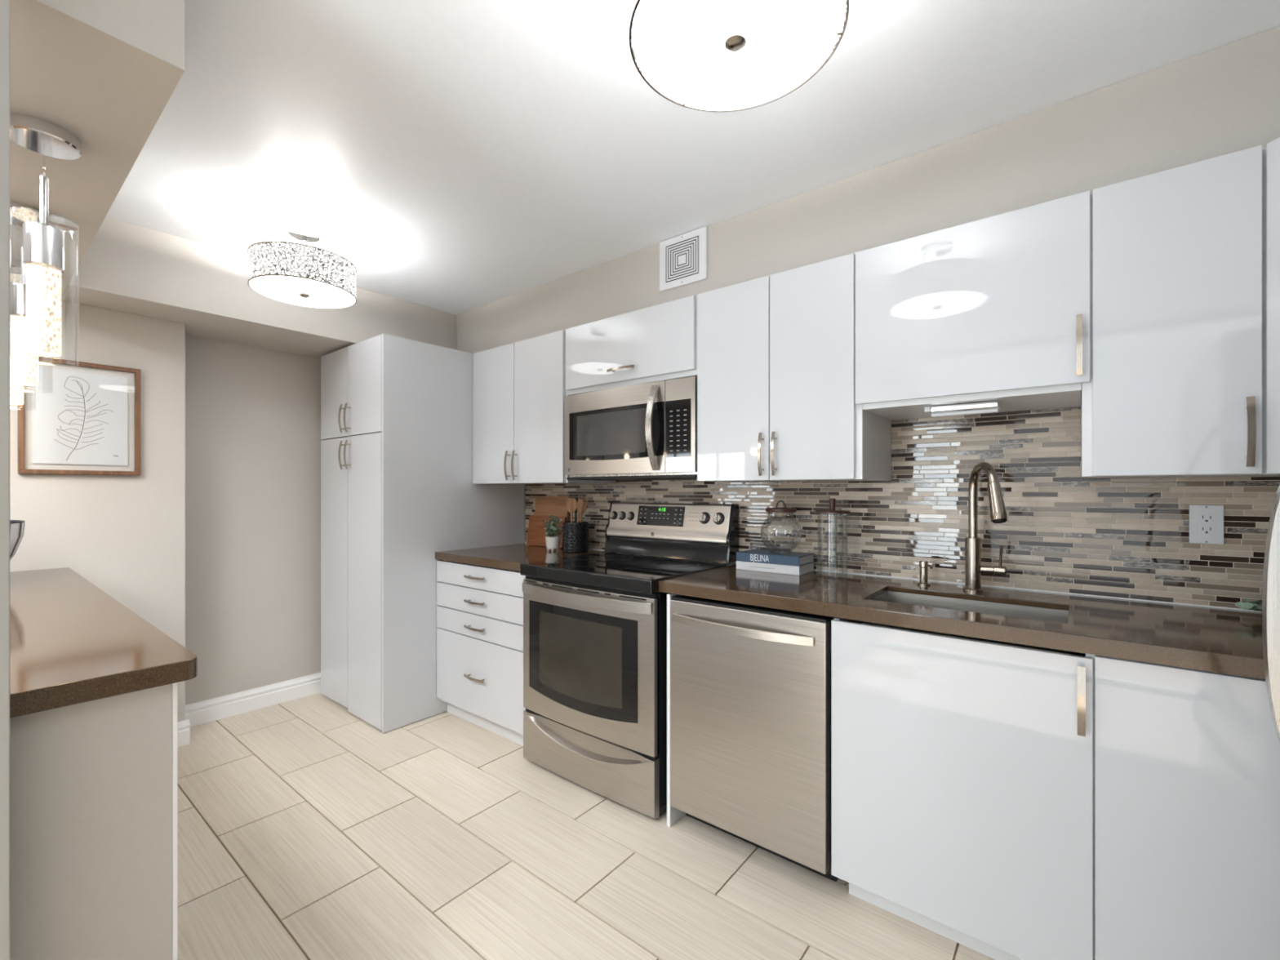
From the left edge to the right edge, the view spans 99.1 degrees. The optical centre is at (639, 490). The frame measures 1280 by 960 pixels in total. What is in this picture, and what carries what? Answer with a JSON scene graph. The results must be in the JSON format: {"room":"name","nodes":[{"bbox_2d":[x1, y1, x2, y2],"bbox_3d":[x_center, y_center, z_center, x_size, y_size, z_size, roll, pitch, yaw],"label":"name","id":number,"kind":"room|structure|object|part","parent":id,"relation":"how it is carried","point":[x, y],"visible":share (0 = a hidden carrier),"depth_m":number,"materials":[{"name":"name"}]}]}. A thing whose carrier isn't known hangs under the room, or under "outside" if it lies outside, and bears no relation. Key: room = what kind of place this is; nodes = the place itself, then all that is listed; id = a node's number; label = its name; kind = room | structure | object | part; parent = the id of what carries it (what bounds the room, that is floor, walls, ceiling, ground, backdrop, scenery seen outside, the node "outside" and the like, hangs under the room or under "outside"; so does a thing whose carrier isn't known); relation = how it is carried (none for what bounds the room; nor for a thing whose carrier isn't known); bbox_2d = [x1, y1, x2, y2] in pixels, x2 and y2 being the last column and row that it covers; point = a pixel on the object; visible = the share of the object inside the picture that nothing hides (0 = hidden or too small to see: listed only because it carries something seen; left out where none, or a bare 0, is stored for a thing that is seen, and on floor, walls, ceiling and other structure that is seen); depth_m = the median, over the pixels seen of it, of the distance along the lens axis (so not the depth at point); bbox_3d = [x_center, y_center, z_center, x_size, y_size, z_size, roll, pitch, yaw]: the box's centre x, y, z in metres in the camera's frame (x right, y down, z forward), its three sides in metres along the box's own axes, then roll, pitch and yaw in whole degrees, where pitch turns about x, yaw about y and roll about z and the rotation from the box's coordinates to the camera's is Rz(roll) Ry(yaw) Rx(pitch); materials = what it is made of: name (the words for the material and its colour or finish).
{"room":"kitchen","nodes":[
{"label":"kitchen","id":0,"kind":"room"},
{"bbox_2d":[0,0,9,959],"bbox_3d":[-1.839,0.058,-0.161,0.071,2.399,2.652,0,0,39],"label":"wall","id":1,"kind":"structure","parent":0,"point":[4,4],"depth_m":0.85,"materials":[{"name":"grey paint"}]},
{"bbox_2d":[9,0,184,959],"bbox_3d":[-1.814,0.058,1.591,2.077,2.399,0.340,0,0,39],"label":"wall","id":2,"kind":"structure","parent":0,"point":[91,782],"depth_m":1.03,"materials":[{"name":"paint"}]},
{"bbox_2d":[9,257,23,404],"bbox_3d":[-2.281,-0.563,1.984,0.122,0.529,0.122,0,0,39],"label":"pendant light","id":3,"kind":"object","parent":2,"relation":"hanging from","point":[16,391],"visible":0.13,"depth_m":1.97,"materials":[{"name":"white glass"}]},
{"bbox_2d":[9,201,54,386],"bbox_3d":[-1.828,-0.563,1.621,0.122,0.529,0.122,0,0,39],"label":"pendant light","id":4,"kind":"object","parent":2,"relation":"hanging from","point":[24,364],"visible":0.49,"depth_m":1.60,"materials":[{"name":"white glass"}]},
{"bbox_3d":[-1.828,-0.664,1.621,0.015,0.117,0.015,0,0,39],"label":"stem","id":5,"kind":"part","parent":4,"relation":"part of","materials":[{"name":"silver metal"}]},
{"bbox_2d":[9,113,81,356],"bbox_3d":[-1.375,-0.563,1.259,0.122,0.529,0.122,0,0,39],"label":"pendant light","id":6,"kind":"object","parent":2,"relation":"hanging from","point":[43,244],"visible":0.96,"depth_m":1.24,"materials":[{"name":"white glass"}]},
{"bbox_3d":[-1.375,-0.664,1.259,0.015,0.117,0.015,0,0,39],"label":"stem","id":7,"kind":"part","parent":6,"relation":"part of","materials":[{"name":"silver metal"}]},
{"bbox_2d":[9,567,197,718],"bbox_3d":[-1.865,0.358,1.534,2.068,0.041,0.547,0,0,39],"label":"countertop","id":8,"kind":"structure","parent":2,"relation":"on","point":[72,642],"depth_m":1.16,"materials":[{"name":"brown stone"}]},
{"bbox_2d":[9,520,25,559],"bbox_3d":[-2.351,0.224,1.895,0.287,0.226,0.287,0,0,39],"label":"patterned bowl","id":9,"kind":"object","parent":8,"relation":"on","point":[16,526],"visible":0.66,"depth_m":1.95,"materials":[{"name":"white ceramic"}]},
{"bbox_2d":[172,682,177,959],"bbox_3d":[-1.725,0.819,1.726,2.048,0.877,0.008,0,0,39],"label":"trim","id":10,"kind":"structure","parent":2,"relation":"attached to","point":[174,685],"depth_m":1.09,"materials":[{"name":"white wood"}]},
{"bbox_2d":[9,301,185,721],"bbox_3d":[-2.801,0.058,2.211,0.238,2.399,1.455,0,0,39],"label":"wall","id":11,"kind":"structure","parent":0,"point":[125,535],"depth_m":2.54,"materials":[{"name":"paint"}]},
{"bbox_2d":[17,355,140,475],"bbox_3d":[-2.467,-0.318,2.417,0.026,0.497,0.380,0,0,39],"label":"framed print","id":12,"kind":"object","parent":11,"relation":"attached to","point":[80,417],"visible":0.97,"depth_m":2.41,"materials":[{"name":"white paper"}]},
{"bbox_2d":[177,719,190,747],"bbox_3d":[-2.377,1.198,2.539,0.016,0.119,0.445,0,0,39],"label":"baseboard","id":13,"kind":"structure","parent":11,"relation":"attached to","point":[183,726],"depth_m":2.69,"materials":[{"name":"white wood"}]},
{"bbox_2d":[185,334,323,705],"bbox_3d":[-1.987,0.058,3.512,0.110,2.399,1.605,0,0,39],"label":"wall","id":14,"kind":"structure","parent":0,"point":[253,439],"depth_m":3.12,"materials":[{"name":"paint"}]},
{"bbox_2d":[185,672,320,727],"bbox_3d":[-1.934,1.198,3.477,0.016,0.119,1.570,0,0,39],"label":"baseboard","id":15,"kind":"structure","parent":14,"relation":"attached to","point":[206,711],"depth_m":3.11,"materials":[{"name":"white wood"}]},
{"bbox_2d":[62,216,456,358],"bbox_3d":[-1.870,-0.983,3.151,0.543,0.316,2.024,0,0,39],"label":"wall","id":16,"kind":"structure","parent":0,"point":[129,268],"depth_m":2.59,"materials":[{"name":"paint"}]},
{"bbox_2d":[177,692,995,959],"bbox_3d":[-1.607,1.288,1.097,6.120,0.060,5.106,0,0,39],"label":"floor","id":17,"kind":"structure","parent":0,"point":[307,829],"depth_m":1.84,"materials":[{"name":"tile"}]},
{"bbox_2d":[320,333,524,733],"bbox_3d":[-1.349,0.224,3.403,0.772,2.066,0.962,0,0,39],"label":"pantry cabinet","id":18,"kind":"object","parent":17,"relation":"on","point":[397,488],"visible":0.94,"depth_m":3.01,"materials":[{"name":"white paint"}]},
{"bbox_3d":[-1.780,0.464,3.191,0.363,1.525,0.018,0,0,39],"label":"door","id":19,"kind":"part","parent":18,"relation":"part of","materials":[{"name":"white paint"}]},
{"bbox_3d":[-1.780,-0.557,3.191,0.363,0.502,0.018,0,0,39],"label":"door","id":20,"kind":"part","parent":18,"relation":"part of","materials":[{"name":"white paint"}]},
{"bbox_3d":[-1.675,-0.197,3.071,0.011,0.162,0.036,0,0,39],"label":"handle","id":21,"kind":"part","parent":18,"relation":"part of","materials":[{"name":"silver metal"}]},
{"bbox_3d":[-1.675,-0.402,3.071,0.011,0.162,0.036,0,0,39],"label":"handle","id":22,"kind":"part","parent":18,"relation":"part of","materials":[{"name":"silver metal"}]},
{"bbox_3d":[-1.623,-0.197,3.030,0.011,0.162,0.036,0,0,39],"label":"handle","id":23,"kind":"part","parent":18,"relation":"part of","materials":[{"name":"silver metal"}]},
{"bbox_3d":[-1.623,-0.402,3.030,0.011,0.162,0.036,0,0,39],"label":"handle","id":24,"kind":"part","parent":18,"relation":"part of","materials":[{"name":"silver metal"}]},
{"bbox_3d":[-1.485,0.473,2.954,0.383,1.543,0.018,0,0,39],"label":"door","id":25,"kind":"part","parent":18,"relation":"part of","materials":[{"name":"white paint"}]},
{"bbox_3d":[-1.485,-0.557,2.954,0.383,0.502,0.018,0,0,39],"label":"door","id":26,"kind":"part","parent":18,"relation":"part of","materials":[{"name":"white paint"}]},
{"bbox_2d":[436,560,525,746],"bbox_3d":[-0.651,0.825,3.033,0.774,0.864,0.656,0,0,39],"label":"base cabinet","id":27,"kind":"object","parent":17,"relation":"on","point":[480,609],"visible":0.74,"depth_m":2.79,"materials":[{"name":"white paint"}]},
{"bbox_3d":[-0.848,0.962,2.794,0.166,0.011,0.036,0,0,39],"label":"handle","id":28,"kind":"part","parent":27,"relation":"part of","materials":[{"name":"silver metal"}]},
{"bbox_3d":[-0.848,0.707,2.794,0.166,0.011,0.036,0,0,39],"label":"handle","id":29,"kind":"part","parent":27,"relation":"part of","materials":[{"name":"silver metal"}]},
{"bbox_3d":[-0.848,0.574,2.794,0.166,0.011,0.036,0,0,39],"label":"handle","id":30,"kind":"part","parent":27,"relation":"part of","materials":[{"name":"silver metal"}]},
{"bbox_3d":[-0.848,0.447,2.794,0.166,0.011,0.036,0,0,39],"label":"handle","id":31,"kind":"part","parent":27,"relation":"part of","materials":[{"name":"silver metal"}]},
{"bbox_3d":[-0.828,0.704,2.813,0.770,0.118,0.018,0,0,39],"label":"drawer","id":32,"kind":"part","parent":27,"relation":"part of","materials":[{"name":"white paint"}]},
{"bbox_3d":[-0.828,0.576,2.813,0.770,0.126,0.018,0,0,39],"label":"drawer","id":33,"kind":"part","parent":27,"relation":"part of","materials":[{"name":"white paint"}]},
{"bbox_3d":[-0.828,0.964,2.813,0.770,0.389,0.018,0,0,39],"label":"drawer","id":34,"kind":"part","parent":27,"relation":"part of","materials":[{"name":"white paint"}]},
{"bbox_3d":[-0.828,0.450,2.813,0.770,0.114,0.018,0,0,39],"label":"drawer","id":35,"kind":"part","parent":27,"relation":"part of","materials":[{"name":"white paint"}]},
{"bbox_2d":[435,543,615,571],"bbox_3d":[-0.639,0.364,3.044,0.781,0.041,0.637,0,0,39],"label":"countertop","id":36,"kind":"structure","parent":27,"relation":"on","point":[510,557],"depth_m":2.91,"materials":[{"name":"brown stone"}]},
{"bbox_2d":[526,515,566,547],"bbox_3d":[-0.571,0.249,3.325,0.321,0.187,0.042,0,0,39],"label":"cutting board","id":37,"kind":"object","parent":36,"relation":"on","point":[536,535],"visible":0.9,"depth_m":3.35,"materials":[{"name":"brown wood"}]},
{"bbox_2d":[534,496,569,521],"bbox_3d":[-0.546,0.190,3.341,0.294,0.306,0.045,0,0,39],"label":"cutting board","id":38,"kind":"object","parent":36,"relation":"on","point":[544,505],"visible":0.44,"depth_m":3.34,"materials":[{"name":"brown wood"}]},
{"bbox_2d":[541,514,563,551],"bbox_3d":[-0.487,0.241,3.101,0.127,0.204,0.118,0,0,30],"label":"potted plant","id":39,"kind":"object","parent":36,"relation":"on","point":[553,542],"visible":0.98,"depth_m":3.08,"materials":[{"name":"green plant"}]},
{"bbox_3d":[-0.495,0.298,3.104,0.086,0.068,0.086,0,0,39],"label":"pot","id":40,"kind":"part","parent":39,"relation":"part of","materials":[{"name":"white ceramic"}]},
{"bbox_2d":[562,521,589,552],"bbox_3d":[-0.358,0.261,3.059,0.146,0.165,0.146,0,0,39],"label":"utensil crock","id":41,"kind":"object","parent":36,"relation":"on","point":[575,535],"visible":0.98,"depth_m":3.00,"materials":[{"name":"black ceramic"}]},
{"bbox_2d":[565,497,577,522],"bbox_3d":[-0.383,0.188,3.054,0.062,0.288,0.026,0,0,-10],"label":"wooden spoon","id":42,"kind":"object","parent":41,"relation":"in","point":[571,503],"visible":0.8,"depth_m":3.04,"materials":[{"name":"brown wood"}]},
{"bbox_2d":[574,497,578,522],"bbox_3d":[-0.365,0.188,3.101,0.029,0.288,0.033,0,0,39],"label":"black turner","id":43,"kind":"object","parent":41,"relation":"in","point":[577,499],"visible":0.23,"depth_m":3.09,"materials":[{"name":"plastic"}]},
{"bbox_2d":[577,498,583,522],"bbox_3d":[-0.344,0.191,3.030,0.057,0.284,0.020,0,0,19],"label":"wooden spatula","id":44,"kind":"object","parent":41,"relation":"in","point":[580,504],"visible":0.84,"depth_m":3.02,"materials":[{"name":"brown wood"}]},
{"bbox_2d":[578,494,588,522],"bbox_3d":[-0.326,0.178,3.051,0.074,0.310,0.041,0,0,26],"label":"wooden fork","id":45,"kind":"object","parent":41,"relation":"in","point":[584,507],"visible":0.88,"depth_m":3.05,"materials":[{"name":"brown wood"}]},
{"bbox_2d":[520,502,738,818],"bbox_3d":[-0.058,0.655,2.522,0.767,1.182,0.713,0,0,39],"label":"oven range","id":46,"kind":"object","parent":17,"relation":"on","point":[595,624],"visible":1,"depth_m":2.29,"materials":[{"name":"silver metal"}]},
{"bbox_3d":[-0.264,0.446,2.266,0.743,0.042,0.056,0,0,39],"label":"handle","id":47,"kind":"part","parent":46,"relation":"part of","materials":[{"name":"metal"}]},
{"bbox_3d":[-0.241,0.708,2.294,0.762,0.597,0.030,0,0,39],"label":"oven door","id":48,"kind":"part","parent":46,"relation":"part of","materials":[{"name":"metal"}]},
{"bbox_3d":[-0.239,1.133,2.297,0.762,0.222,0.048,0,0,39],"label":"warming drawer","id":49,"kind":"part","parent":46,"relation":"part of","materials":[{"name":"metal"}]},
{"bbox_2d":[520,552,727,594],"bbox_3d":[-0.078,0.364,2.497,0.767,0.056,0.569,0,0,39],"label":"cooktop","id":50,"kind":"object","parent":46,"relation":"in","point":[611,572],"depth_m":2.37,"materials":[{"name":"black glass"}]},
{"bbox_3d":[0.135,0.158,2.764,0.736,0.180,0.091,0,0,39],"label":"control panel","id":51,"kind":"part","parent":46,"relation":"part of","materials":[{"name":"metal"}]},
{"bbox_3d":[0.307,0.133,2.603,0.058,0.057,0.017,0,0,39],"label":"knob","id":52,"kind":"part","parent":46,"relation":"part of","materials":[{"name":"black plastic"}]},
{"bbox_3d":[0.368,0.133,2.555,0.058,0.057,0.017,0,0,39],"label":"knob","id":53,"kind":"part","parent":46,"relation":"part of","materials":[{"name":"black plastic"}]},
{"bbox_2d":[666,593,685,826],"bbox_3d":[0.303,0.823,2.286,0.015,0.867,0.631,0,0,39],"label":"end panel","id":54,"kind":"object","parent":17,"relation":"on","point":[673,815],"visible":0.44,"depth_m":2.04,"materials":[{"name":"white wood"}]},
{"bbox_2d":[670,595,837,881],"bbox_3d":[0.519,0.827,2.074,0.583,0.859,0.672,0,0,39],"label":"dishwasher","id":55,"kind":"object","parent":17,"relation":"on","point":[750,685],"visible":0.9,"depth_m":1.81,"materials":[{"name":"silver metal"}]},
{"bbox_3d":[0.318,0.468,1.835,0.530,0.026,0.046,0,0,39],"label":"handle","id":56,"kind":"part","parent":55,"relation":"part of","materials":[{"name":"metal"}]},
{"bbox_2d":[831,591,1094,959],"bbox_3d":[1.010,0.821,1.705,0.620,0.871,0.656,0,0,39],"label":"base cabinet","id":57,"kind":"object","parent":17,"relation":"on","point":[962,770],"visible":0.98,"depth_m":1.45,"materials":[{"name":"white paint"}]},
{"bbox_3d":[1.039,0.495,1.285,0.015,0.162,0.036,0,0,39],"label":"handle","id":58,"kind":"part","parent":57,"relation":"part of","materials":[{"name":"silver metal"}]},
{"bbox_2d":[1094,654,1279,959],"bbox_3d":[1.647,0.821,1.219,0.981,0.871,0.619,0,0,39],"label":"base cabinet","id":59,"kind":"object","parent":17,"relation":"on","point":[1187,761],"visible":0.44,"depth_m":1.19,"materials":[{"name":"white paint"}]},
{"bbox_2d":[658,564,1265,679],"bbox_3d":[1.150,0.364,1.614,2.253,0.041,0.637,0,0,39],"label":"countertop","id":60,"kind":"structure","parent":59,"relation":"on","point":[1211,639],"depth_m":1.52,"materials":[{"name":"brown stone"}]},
{"bbox_2d":[736,560,814,575],"bbox_3d":[0.583,0.325,2.354,0.286,0.036,0.170,0,0,39],"label":"book","id":61,"kind":"object","parent":60,"relation":"on","point":[766,567],"visible":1,"depth_m":2.28,"materials":[{"name":"paper"}]},
{"bbox_2d":[736,548,814,566],"bbox_3d":[0.582,0.290,2.353,0.283,0.040,0.172,0,0,39],"label":"book","id":62,"kind":"object","parent":61,"relation":"on","point":[762,556],"visible":1,"depth_m":2.30,"materials":[{"name":"paper"}]},
{"bbox_2d":[765,500,796,512],"bbox_3d":[0.602,0.156,2.329,0.174,0.225,0.174,0,0,39],"label":"lid","id":63,"kind":"object","parent":62,"relation":"on","point":[776,509],"visible":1,"depth_m":2.28,"materials":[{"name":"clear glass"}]},
{"bbox_3d":[0.602,0.084,2.329,0.128,0.016,0.128,0,0,39],"label":"lid","id":64,"kind":"part","parent":63,"relation":"part of","materials":[{"name":"brown wood"}]},
{"bbox_2d":[815,498,849,513],"bbox_3d":[0.769,0.188,2.182,0.132,0.310,0.132,0,0,39],"label":"lid","id":65,"kind":"object","parent":60,"relation":"on","point":[832,501],"visible":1,"depth_m":2.17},
{"bbox_3d":[0.769,0.086,2.182,0.132,0.008,0.132,0,0,39],"label":"lid","id":66,"kind":"part","parent":65,"relation":"part of","materials":[{"name":"brown wood"}]},
{"bbox_3d":[0.769,0.058,2.182,0.024,0.049,0.024,0,0,39],"label":"knob","id":67,"kind":"part","parent":65,"relation":"part of","materials":[{"name":"brown wood"}]},
{"bbox_2d":[917,560,933,586],"bbox_3d":[1.034,0.300,1.962,0.042,0.086,0.081,0,0,-12],"label":"soap dispenser","id":68,"kind":"object","parent":60,"relation":"on","point":[923,570],"visible":1,"depth_m":1.97,"materials":[{"name":"silver metal"}]},
{"bbox_2d":[862,591,1068,653],"bbox_3d":[0.998,0.462,1.687,0.520,0.196,0.303,0,0,39],"label":"sink","id":69,"kind":"object","parent":60,"relation":"in","point":[994,608],"visible":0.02,"depth_m":1.75,"materials":[{"name":"metal"}]},
{"bbox_2d":[962,462,1007,592],"bbox_3d":[1.151,0.125,1.767,0.118,0.436,0.246,0,0,9],"label":"kitchen faucet","id":70,"kind":"object","parent":60,"relation":"on","point":[974,569],"visible":1,"depth_m":1.84,"materials":[{"name":"silver metal"}]},
{"bbox_3d":[1.121,0.035,1.786,0.027,0.255,0.184,0,0,11],"label":"spout","id":71,"kind":"part","parent":70,"relation":"part of","materials":[{"name":"silver metal"}]},
{"bbox_3d":[1.196,0.218,1.809,0.010,0.072,0.021,0,0,16],"label":"lever","id":72,"kind":"part","parent":70,"relation":"part of","materials":[{"name":"silver metal"}]},
{"bbox_2d":[1235,598,1262,611],"bbox_3d":[1.701,0.317,1.426,0.215,0.053,0.259,0,0,39],"label":"potted plant","id":73,"kind":"object","parent":60,"relation":"on","point":[1256,605],"visible":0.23,"depth_m":1.45,"materials":[{"name":"green plant"}]},
{"bbox_2d":[1262,483,1279,744],"bbox_3d":[1.105,0.387,0.384,0.764,1.739,0.860,0,0,39],"label":"refrigerator","id":74,"kind":"object","parent":17,"relation":"on","point":[1271,571],"visible":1,"depth_m":0.88,"materials":[{"name":"white plastic"}]},
{"bbox_2d":[564,376,697,480],"bbox_3d":[0.026,-0.263,2.616,0.774,0.422,0.464,0,0,39],"label":"microwave oven","id":75,"kind":"object","parent":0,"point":[646,431],"visible":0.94,"depth_m":2.44,"materials":[{"name":"metal"}]},
{"bbox_3d":[-0.128,-0.273,2.543,0.627,0.393,0.045,0,0,39],"label":"door","id":76,"kind":"part","parent":75,"relation":"part of","materials":[{"name":"metal"}]},
{"bbox_3d":[0.052,-0.270,2.336,0.030,0.370,0.059,0,0,39],"label":"handle","id":77,"kind":"part","parent":75,"relation":"part of","materials":[{"name":"metal"}]},
{"bbox_3d":[0.159,-0.260,2.294,0.124,0.239,0.002,0,0,35],"label":"control glass","id":78,"kind":"part","parent":75,"relation":"part of","materials":[{"name":"black glass"}]},
{"bbox_3d":[0.179,-0.273,2.303,0.147,0.393,0.036,0,0,35],"label":"control panel","id":79,"kind":"part","parent":75,"relation":"part of","materials":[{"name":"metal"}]},
{"bbox_2d":[106,0,1279,315],"bbox_3d":[-1.607,-1.192,1.097,6.120,0.100,5.106,0,0,39],"label":"ceiling","id":80,"kind":"structure","parent":0,"point":[463,156],"depth_m":1.68,"materials":[{"name":"paint"}]},
{"bbox_2d":[247,224,356,308],"bbox_3d":[-1.477,-0.996,2.404,0.408,0.290,0.408,0,0,39],"label":"ceiling light","id":81,"kind":"object","parent":80,"relation":"hanging from","point":[300,274],"visible":1,"depth_m":2.29,"materials":[{"name":"white glass"}]},
{"bbox_2d":[249,275,355,308],"bbox_3d":[-1.477,-0.865,2.404,0.395,0.007,0.395,0,0,-34],"label":"diffuser","id":82,"kind":"object","parent":81,"relation":"attached to","point":[310,291],"depth_m":2.37,"materials":[{"name":"white glass"}]},
{"bbox_3d":[-1.477,-1.059,2.404,0.015,0.110,0.015,0,0,39],"label":"rod","id":83,"kind":"part","parent":81,"relation":"part of","materials":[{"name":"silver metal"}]},
{"bbox_2d":[629,0,848,112],"bbox_3d":[0.183,-0.996,1.047,0.408,0.290,0.408,0,0,39],"label":"ceiling light","id":84,"kind":"object","parent":80,"relation":"hanging from","point":[706,55],"visible":1,"depth_m":1.06,"materials":[{"name":"white glass"}]},
{"bbox_2d":[456,26,1279,353],"bbox_3d":[0.519,-0.981,2.360,4.174,0.321,0.275,0,0,39],"label":"wall","id":85,"kind":"structure","parent":0,"point":[1224,100],"depth_m":1.75,"materials":[{"name":"paint"}]},
{"bbox_2d":[659,226,707,292],"bbox_3d":[0.191,-1.027,2.437,0.251,0.225,0.015,0,0,39],"label":"air vent","id":86,"kind":"object","parent":85,"relation":"in","point":[683,258],"visible":1,"depth_m":2.42,"materials":[{"name":"white plastic"}]},
{"bbox_2d":[524,406,1279,656],"bbox_3d":[-0.046,0.058,3.049,6.120,2.400,0.107,0,0,39],"label":"wall","id":87,"kind":"structure","parent":0,"point":[1064,531],"depth_m":1.91,"materials":[{"name":"tile"}]},
{"bbox_2d":[472,329,616,484],"bbox_3d":[-0.573,-0.423,3.124,0.783,0.772,0.428,0,0,39],"label":"upper cabinet","id":88,"kind":"object","parent":87,"relation":"attached to","point":[519,391],"visible":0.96,"depth_m":2.95,"materials":[{"name":"white paint"}]},
{"bbox_3d":[-0.834,-0.423,3.118,0.380,0.769,0.018,0,0,39],"label":"door","id":89,"kind":"part","parent":88,"relation":"part of","materials":[{"name":"white paint"}]},
{"bbox_3d":[-0.728,-0.135,2.998,0.011,0.162,0.036,0,0,39],"label":"handle","id":90,"kind":"part","parent":88,"relation":"part of","materials":[{"name":"silver metal"}]},
{"bbox_3d":[-0.681,-0.135,2.960,0.011,0.162,0.036,0,0,39],"label":"handle","id":91,"kind":"part","parent":88,"relation":"part of","materials":[{"name":"silver metal"}]},
{"bbox_3d":[-0.533,-0.423,2.877,0.384,0.769,0.018,0,0,39],"label":"door","id":92,"kind":"part","parent":88,"relation":"part of","materials":[{"name":"white paint"}]},
{"bbox_2d":[565,295,697,395],"bbox_3d":[0.039,-0.645,2.635,0.781,0.329,0.428,0,0,39],"label":"upper cabinet","id":93,"kind":"object","parent":87,"relation":"attached to","point":[659,342],"visible":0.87,"depth_m":2.46,"materials":[{"name":"white paint"}]},
{"bbox_3d":[-0.087,-0.553,2.485,0.162,0.011,0.036,0,0,39],"label":"handle","id":94,"kind":"part","parent":93,"relation":"part of","materials":[{"name":"silver metal"}]},
{"bbox_2d":[697,253,891,482],"bbox_3d":[0.600,-0.423,2.186,0.654,0.772,0.428,0,0,39],"label":"upper cabinet","id":95,"kind":"object","parent":87,"relation":"attached to","point":[776,352],"visible":0.98,"depth_m":2.02,"materials":[{"name":"white paint"}]},
{"bbox_3d":[0.365,-0.423,2.159,0.318,0.769,0.018,0,0,39],"label":"door","id":96,"kind":"part","parent":95,"relation":"part of","materials":[{"name":"white paint"}]},
{"bbox_3d":[0.455,-0.135,2.052,0.011,0.162,0.036,0,0,39],"label":"handle","id":97,"kind":"part","parent":95,"relation":"part of","materials":[{"name":"silver metal"}]},
{"bbox_3d":[0.495,-0.135,2.019,0.011,0.162,0.036,0,0,39],"label":"handle","id":98,"kind":"part","parent":95,"relation":"part of","materials":[{"name":"silver metal"}]},
{"bbox_3d":[0.613,-0.423,1.961,0.308,0.769,0.018,0,0,39],"label":"door","id":99,"kind":"part","parent":95,"relation":"part of","materials":[{"name":"white paint"}]},
{"bbox_2d":[524,542,1262,612],"bbox_3d":[0.741,0.342,2.346,3.807,0.004,0.005,0,0,39],"label":"trim","id":100,"kind":"structure","parent":87,"relation":"attached to","point":[1161,602],"depth_m":1.81,"materials":[{"name":"brown stone"}]},
{"bbox_2d":[855,190,1089,420],"bbox_3d":[1.082,-0.542,1.801,0.616,0.535,0.428,0,0,39],"label":"upper cabinet","id":101,"kind":"object","parent":87,"relation":"attached to","point":[995,308],"visible":1,"depth_m":1.64,"materials":[{"name":"white paint"}]},
{"bbox_2d":[924,400,1000,417],"bbox_3d":[1.030,-0.256,1.750,0.204,0.036,0.070,0,0,39],"label":"light","id":102,"kind":"object","parent":101,"relation":"attached to","point":[988,406],"visible":1,"depth_m":1.72,"materials":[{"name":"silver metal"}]},
{"bbox_3d":[1.183,-0.391,1.470,0.013,0.162,0.036,0,0,39],"label":"handle","id":103,"kind":"part","parent":101,"relation":"part of","materials":[{"name":"silver metal"}]},
{"bbox_2d":[1080,145,1262,479],"bbox_3d":[1.438,-0.423,1.516,0.330,0.772,0.428,0,0,39],"label":"upper cabinet","id":104,"kind":"object","parent":87,"relation":"attached to","point":[1174,389],"visible":0.95,"depth_m":1.36,"materials":[{"name":"white paint"}]},
{"bbox_3d":[1.425,-0.136,1.276,0.013,0.163,0.036,0,0,39],"label":"handle","id":105,"kind":"part","parent":104,"relation":"part of","materials":[{"name":"silver metal"}]},
{"bbox_2d":[1189,504,1223,544],"bbox_3d":[1.664,0.101,1.604,0.071,0.114,0.008,0,0,39],"label":"wall outlet","id":106,"kind":"object","parent":87,"relation":"attached to","point":[1206,522],"visible":1,"depth_m":1.60,"materials":[{"name":"white plastic"}]},
{"bbox_2d":[1198,513,1214,536],"bbox_3d":[1.663,0.101,1.602,0.033,0.066,0.001,0,0,39],"label":"receptacle","id":107,"kind":"object","parent":106,"relation":"attached to","point":[1206,521],"depth_m":1.60,"materials":[{"name":"white plastic"}]},
{"bbox_2d":[1229,137,1279,477],"bbox_3d":[1.747,-0.423,1.097,0.672,0.772,0.697,0,0,39],"label":"upper cabinet","id":108,"kind":"object","parent":87,"relation":"attached to","point":[1270,154],"visible":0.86,"depth_m":1.26,"materials":[{"name":"white paint"}]},
{"bbox_3d":[1.494,-0.423,1.058,0.018,0.769,0.434,0,0,-6],"label":"door","id":109,"kind":"part","parent":108,"relation":"part of","materials":[{"name":"white paint"}]}
]}

